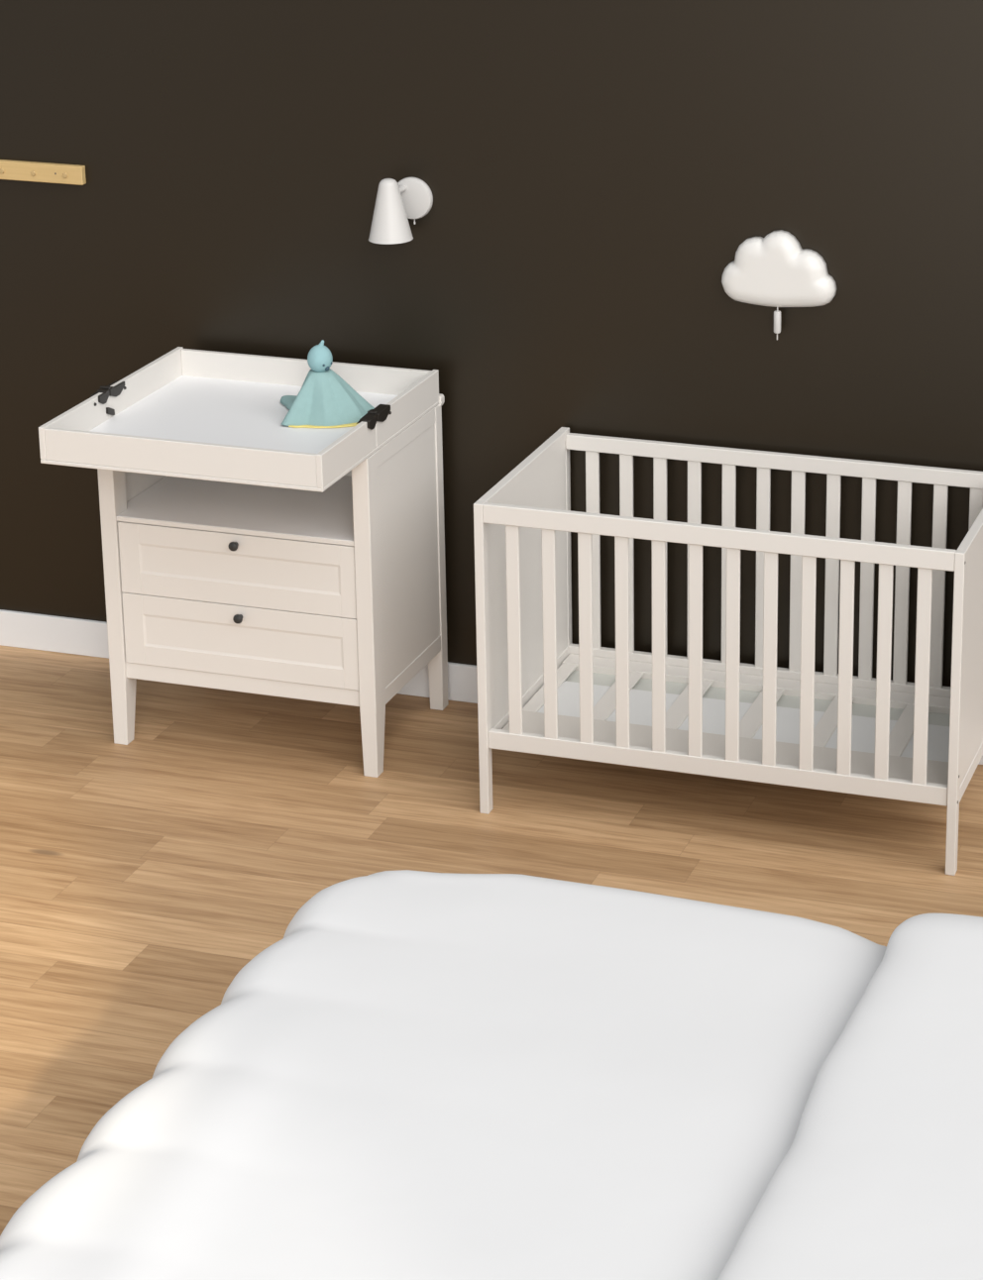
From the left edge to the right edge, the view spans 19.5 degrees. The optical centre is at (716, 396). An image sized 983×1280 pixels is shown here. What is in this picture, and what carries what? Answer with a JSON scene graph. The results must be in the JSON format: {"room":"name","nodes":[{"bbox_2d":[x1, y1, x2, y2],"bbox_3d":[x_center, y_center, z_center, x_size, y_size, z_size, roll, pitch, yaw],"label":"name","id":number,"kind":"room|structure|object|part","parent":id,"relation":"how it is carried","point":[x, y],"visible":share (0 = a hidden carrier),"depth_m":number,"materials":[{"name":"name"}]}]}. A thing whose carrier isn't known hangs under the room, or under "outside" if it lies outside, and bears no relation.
{"room":"children's room","nodes":[
{"label":"children's room","id":0,"kind":"room"},
{"bbox_2d":[0,0,982,686],"bbox_3d":[0.535,-0.671,7.296,9.000,3.400,0.120,5,18,15],"label":"wall","id":1,"kind":"structure","parent":0,"point":[594,171],"depth_m":7.64,"materials":[{"name":"brown paint"}]},
{"bbox_2d":[0,159,86,185],"bbox_3d":[-2.083,-0.644,8.023,0.660,0.052,0.027,5,18,15],"label":"rail","id":2,"kind":"object","parent":1,"relation":"attached to","point":[9,169],"visible":1,"depth_m":7.96,"materials":[{"name":"brown wood"}]},
{"bbox_2d":[368,177,432,244],"bbox_3d":[-0.858,-0.507,7.620,0.121,0.167,0.181,9,19,26],"label":"wall lamp","id":3,"kind":"object","parent":1,"relation":"attached to","point":[402,200],"visible":1,"depth_m":7.57,"materials":[{"name":"white metal"}]},
{"bbox_3d":[-0.873,-0.499,7.595,0.119,0.167,0.119,5,18,15],"label":"lamp shade","id":4,"kind":"part","parent":3,"relation":"part of","materials":[{"name":"white metal"}]},
{"bbox_3d":[-0.852,-0.553,7.635,0.024,0.024,0.084,5,18,15],"label":"arm","id":5,"kind":"part","parent":3,"relation":"part of","materials":[{"name":"white metal"}]},
{"bbox_3d":[-0.823,-0.533,7.674,0.115,0.115,0.023,5,18,15],"label":"wall plate","id":6,"kind":"part","parent":3,"relation":"part of","materials":[{"name":"white metal"}]},
{"bbox_2d":[0,609,982,764],"bbox_3d":[0.509,0.920,7.713,9.000,0.111,0.014,5,18,15],"label":"baseboard","id":7,"kind":"structure","parent":1,"relation":"attached to","point":[52,633],"depth_m":8.37,"materials":[{"name":"white wood"}]},
{"bbox_2d":[721,229,836,339],"bbox_3d":[0.158,-0.288,7.434,0.307,0.289,0.052,5,18,15],"label":"lamp","id":8,"kind":"object","parent":1,"relation":"attached to","point":[774,269],"visible":1,"depth_m":7.40,"materials":[{"name":"white plastic"}]},
{"bbox_2d":[773,306,780,339],"bbox_3d":[0.158,-0.191,7.452,0.020,0.093,0.020,5,18,15],"label":"switch","id":9,"kind":"object","parent":8,"relation":"attached to","point":[777,313],"depth_m":7.44,"materials":[{"name":"white plastic"}]},
{"bbox_2d":[0,644,982,1235],"bbox_3d":[-0.611,2.114,4.065,9.000,0.060,8.308,5,18,15],"label":"floor","id":10,"kind":"structure","parent":0,"point":[139,878],"depth_m":7.20,"materials":[{"name":"brown wood"}]},
{"bbox_2d":[38,346,447,777],"bbox_3d":[-1.240,0.468,7.641,0.793,1.003,0.807,5,18,15],"label":"table","id":11,"kind":"object","parent":10,"relation":"on","point":[244,550],"visible":0.99,"depth_m":7.57,"materials":[{"name":"white paint"}]},
{"bbox_2d":[38,346,183,459],"bbox_3d":[-1.608,0.012,7.601,0.016,0.087,0.782,5,18,15],"label":"panel","id":12,"kind":"object","parent":11,"relation":"on","point":[111,402],"depth_m":7.59,"materials":[{"name":"white paint"}]},
{"bbox_3d":[-1.614,0.515,7.672,0.046,0.893,0.067,5,18,15],"label":"leg","id":13,"kind":"part","parent":11,"relation":"part of","materials":[{"name":"white paint"}]},
{"bbox_3d":[-1.559,0.361,7.865,0.020,0.711,0.409,5,18,15],"label":"panel","id":14,"kind":"part","parent":11,"relation":"part of","materials":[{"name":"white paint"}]},
{"bbox_2d":[44,426,317,487],"bbox_3d":[-1.348,0.152,7.149,0.748,0.084,0.016,5,18,15],"label":"panel","id":15,"kind":"object","parent":11,"relation":"on","point":[62,447],"depth_m":7.14,"materials":[{"name":"white paint"}]},
{"bbox_3d":[-1.270,0.394,7.486,0.026,0.026,0.026,5,18,15],"label":"knob","id":16,"kind":"part","parent":11,"relation":"part of","materials":[{"name":"metal"}]},
{"bbox_2d":[116,476,353,540],"bbox_3d":[-1.201,0.287,7.713,0.741,0.014,0.486,5,18,15],"label":"shelf","id":17,"kind":"object","parent":11,"relation":"attached to","point":[172,506],"depth_m":7.62,"materials":[{"name":"wood"}]},
{"bbox_3d":[-1.208,0.397,7.725,0.680,0.199,0.446,5,18,15],"label":"drawer","id":18,"kind":"part","parent":11,"relation":"part of","materials":[{"name":"white paint"}]},
{"bbox_3d":[-1.268,0.589,7.544,0.026,0.026,0.026,5,18,15],"label":"knob","id":19,"kind":"part","parent":11,"relation":"part of","materials":[{"name":"metal"}]},
{"bbox_3d":[-1.209,0.591,7.784,0.680,0.201,0.446,5,18,15],"label":"drawer","id":20,"kind":"part","parent":11,"relation":"part of","materials":[{"name":"white paint"}]},
{"bbox_2d":[90,375,397,453],"bbox_3d":[-1.241,0.082,7.511,0.749,0.009,0.750,5,18,15],"label":"tray","id":21,"kind":"object","parent":11,"relation":"on","point":[233,410],"depth_m":7.60,"materials":[{"name":"wood"}]},
{"bbox_2d":[181,348,430,395],"bbox_3d":[-1.134,-0.060,7.851,0.748,0.083,0.016,5,18,15],"label":"panel","id":22,"kind":"object","parent":11,"relation":"on","point":[198,365],"depth_m":7.86,"materials":[{"name":"white paint"}]},
{"bbox_2d":[280,339,374,427],"bbox_3d":[-1.061,-0.047,7.560,0.309,0.208,0.238,5,18,15],"label":"comforter","id":23,"kind":"object","parent":11,"relation":"on","point":[324,399],"visible":0.96,"depth_m":7.52,"materials":[{"name":"teal fabric"}]},
{"bbox_3d":[-1.132,0.326,7.977,0.741,0.700,0.011,5,18,15],"label":"panel","id":24,"kind":"part","parent":11,"relation":"part of","materials":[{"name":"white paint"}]},
{"bbox_3d":[-0.905,0.051,7.314,0.006,0.010,0.102,5,18,15],"label":"lever","id":25,"kind":"part","parent":11,"relation":"part of","materials":[{"name":"black plastic"}]},
{"bbox_3d":[-0.912,0.577,7.477,0.046,0.893,0.067,5,18,15],"label":"leg","id":26,"kind":"part","parent":11,"relation":"part of","materials":[{"name":"white paint"}]},
{"bbox_2d":[316,369,438,488],"bbox_3d":[-0.874,0.077,7.397,0.016,0.087,0.782,5,18,15],"label":"panel","id":27,"kind":"object","parent":11,"relation":"on","point":[382,426],"depth_m":7.37,"materials":[{"name":"white paint"}]},
{"bbox_3d":[-0.835,0.425,7.664,0.020,0.711,0.409,5,18,15],"label":"panel","id":28,"kind":"part","parent":11,"relation":"part of","materials":[{"name":"white paint"}]},
{"bbox_3d":[-0.783,0.449,7.900,0.046,0.893,0.043,5,18,15],"label":"leg","id":29,"kind":"part","parent":11,"relation":"part of","materials":[{"name":"white paint"}]},
{"bbox_2d":[473,426,982,875],"bbox_3d":[0.083,0.634,7.383,1.252,0.847,0.669,5,18,15],"label":"cot","id":30,"kind":"object","parent":10,"relation":"on","point":[540,693],"visible":1,"depth_m":7.24,"materials":[{"name":"white paint"}]},
{"bbox_3d":[-0.596,0.670,7.254,0.024,0.847,0.032,5,18,15],"label":"leg","id":31,"kind":"part","parent":30,"relation":"part of","materials":[{"name":"white paint"}]},
{"bbox_3d":[-0.505,0.495,7.520,0.026,0.665,0.607,5,18,15],"label":"panel","id":32,"kind":"part","parent":30,"relation":"part of","materials":[{"name":"white paint"}]},
{"bbox_3d":[-0.417,0.493,7.839,0.024,0.847,0.032,5,18,15],"label":"leg","id":33,"kind":"part","parent":30,"relation":"part of","materials":[{"name":"white paint"}]},
{"bbox_3d":[-0.008,0.930,7.155,1.202,0.049,0.021,5,18,15],"label":"rail","id":34,"kind":"part","parent":30,"relation":"part of","materials":[{"name":"white paint"}]},
{"bbox_3d":[-0.007,0.342,6.971,1.202,0.049,0.021,5,18,15],"label":"rail","id":35,"kind":"part","parent":30,"relation":"part of","materials":[{"name":"white paint"}]},
{"bbox_3d":[0.023,0.913,7.262,1.190,0.020,0.185,5,18,15],"label":"board","id":36,"kind":"part","parent":30,"relation":"part of","materials":[{"name":"white wood"}]},
{"bbox_3d":[0.083,0.857,7.459,1.190,0.012,0.236,5,18,15],"label":"board","id":37,"kind":"part","parent":30,"relation":"part of","materials":[{"name":"white wood"}]},
{"bbox_3d":[0.155,0.782,7.692,1.190,0.020,0.066,5,18,15],"label":"board","id":38,"kind":"part","parent":30,"relation":"part of","materials":[{"name":"white wood"}]},
{"bbox_3d":[0.168,0.760,7.732,1.202,0.042,0.022,5,18,15],"label":"rail","id":39,"kind":"part","parent":30,"relation":"part of","materials":[{"name":"white paint"}]},
{"bbox_3d":[0.170,0.172,7.553,1.202,0.041,0.022,5,18,15],"label":"rail","id":40,"kind":"part","parent":30,"relation":"part of","materials":[{"name":"white paint"}]},
{"bbox_3d":[0.581,0.775,6.927,0.024,0.847,0.032,5,18,15],"label":"leg","id":41,"kind":"part","parent":30,"relation":"part of","materials":[{"name":"white paint"}]},
{"bbox_3d":[0.670,0.600,7.193,0.026,0.665,0.607,5,18,15],"label":"panel","id":42,"kind":"part","parent":30,"relation":"part of","materials":[{"name":"white paint"}]},
{"bbox_3d":[0.094,1.577,4.799,1.950,0.545,1.330,5,18,15],"label":"bed","id":43,"kind":"object","parent":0,"visible":0},
{"bbox_2d":[0,869,982,1279],"bbox_3d":[0.096,1.470,4.850,2.303,0.656,1.733,5,18,15],"label":"duvet","id":44,"kind":"object","parent":43,"relation":"on","point":[427,1075],"visible":1,"depth_m":4.80,"materials":[{"name":"white fabric"}]}
]}

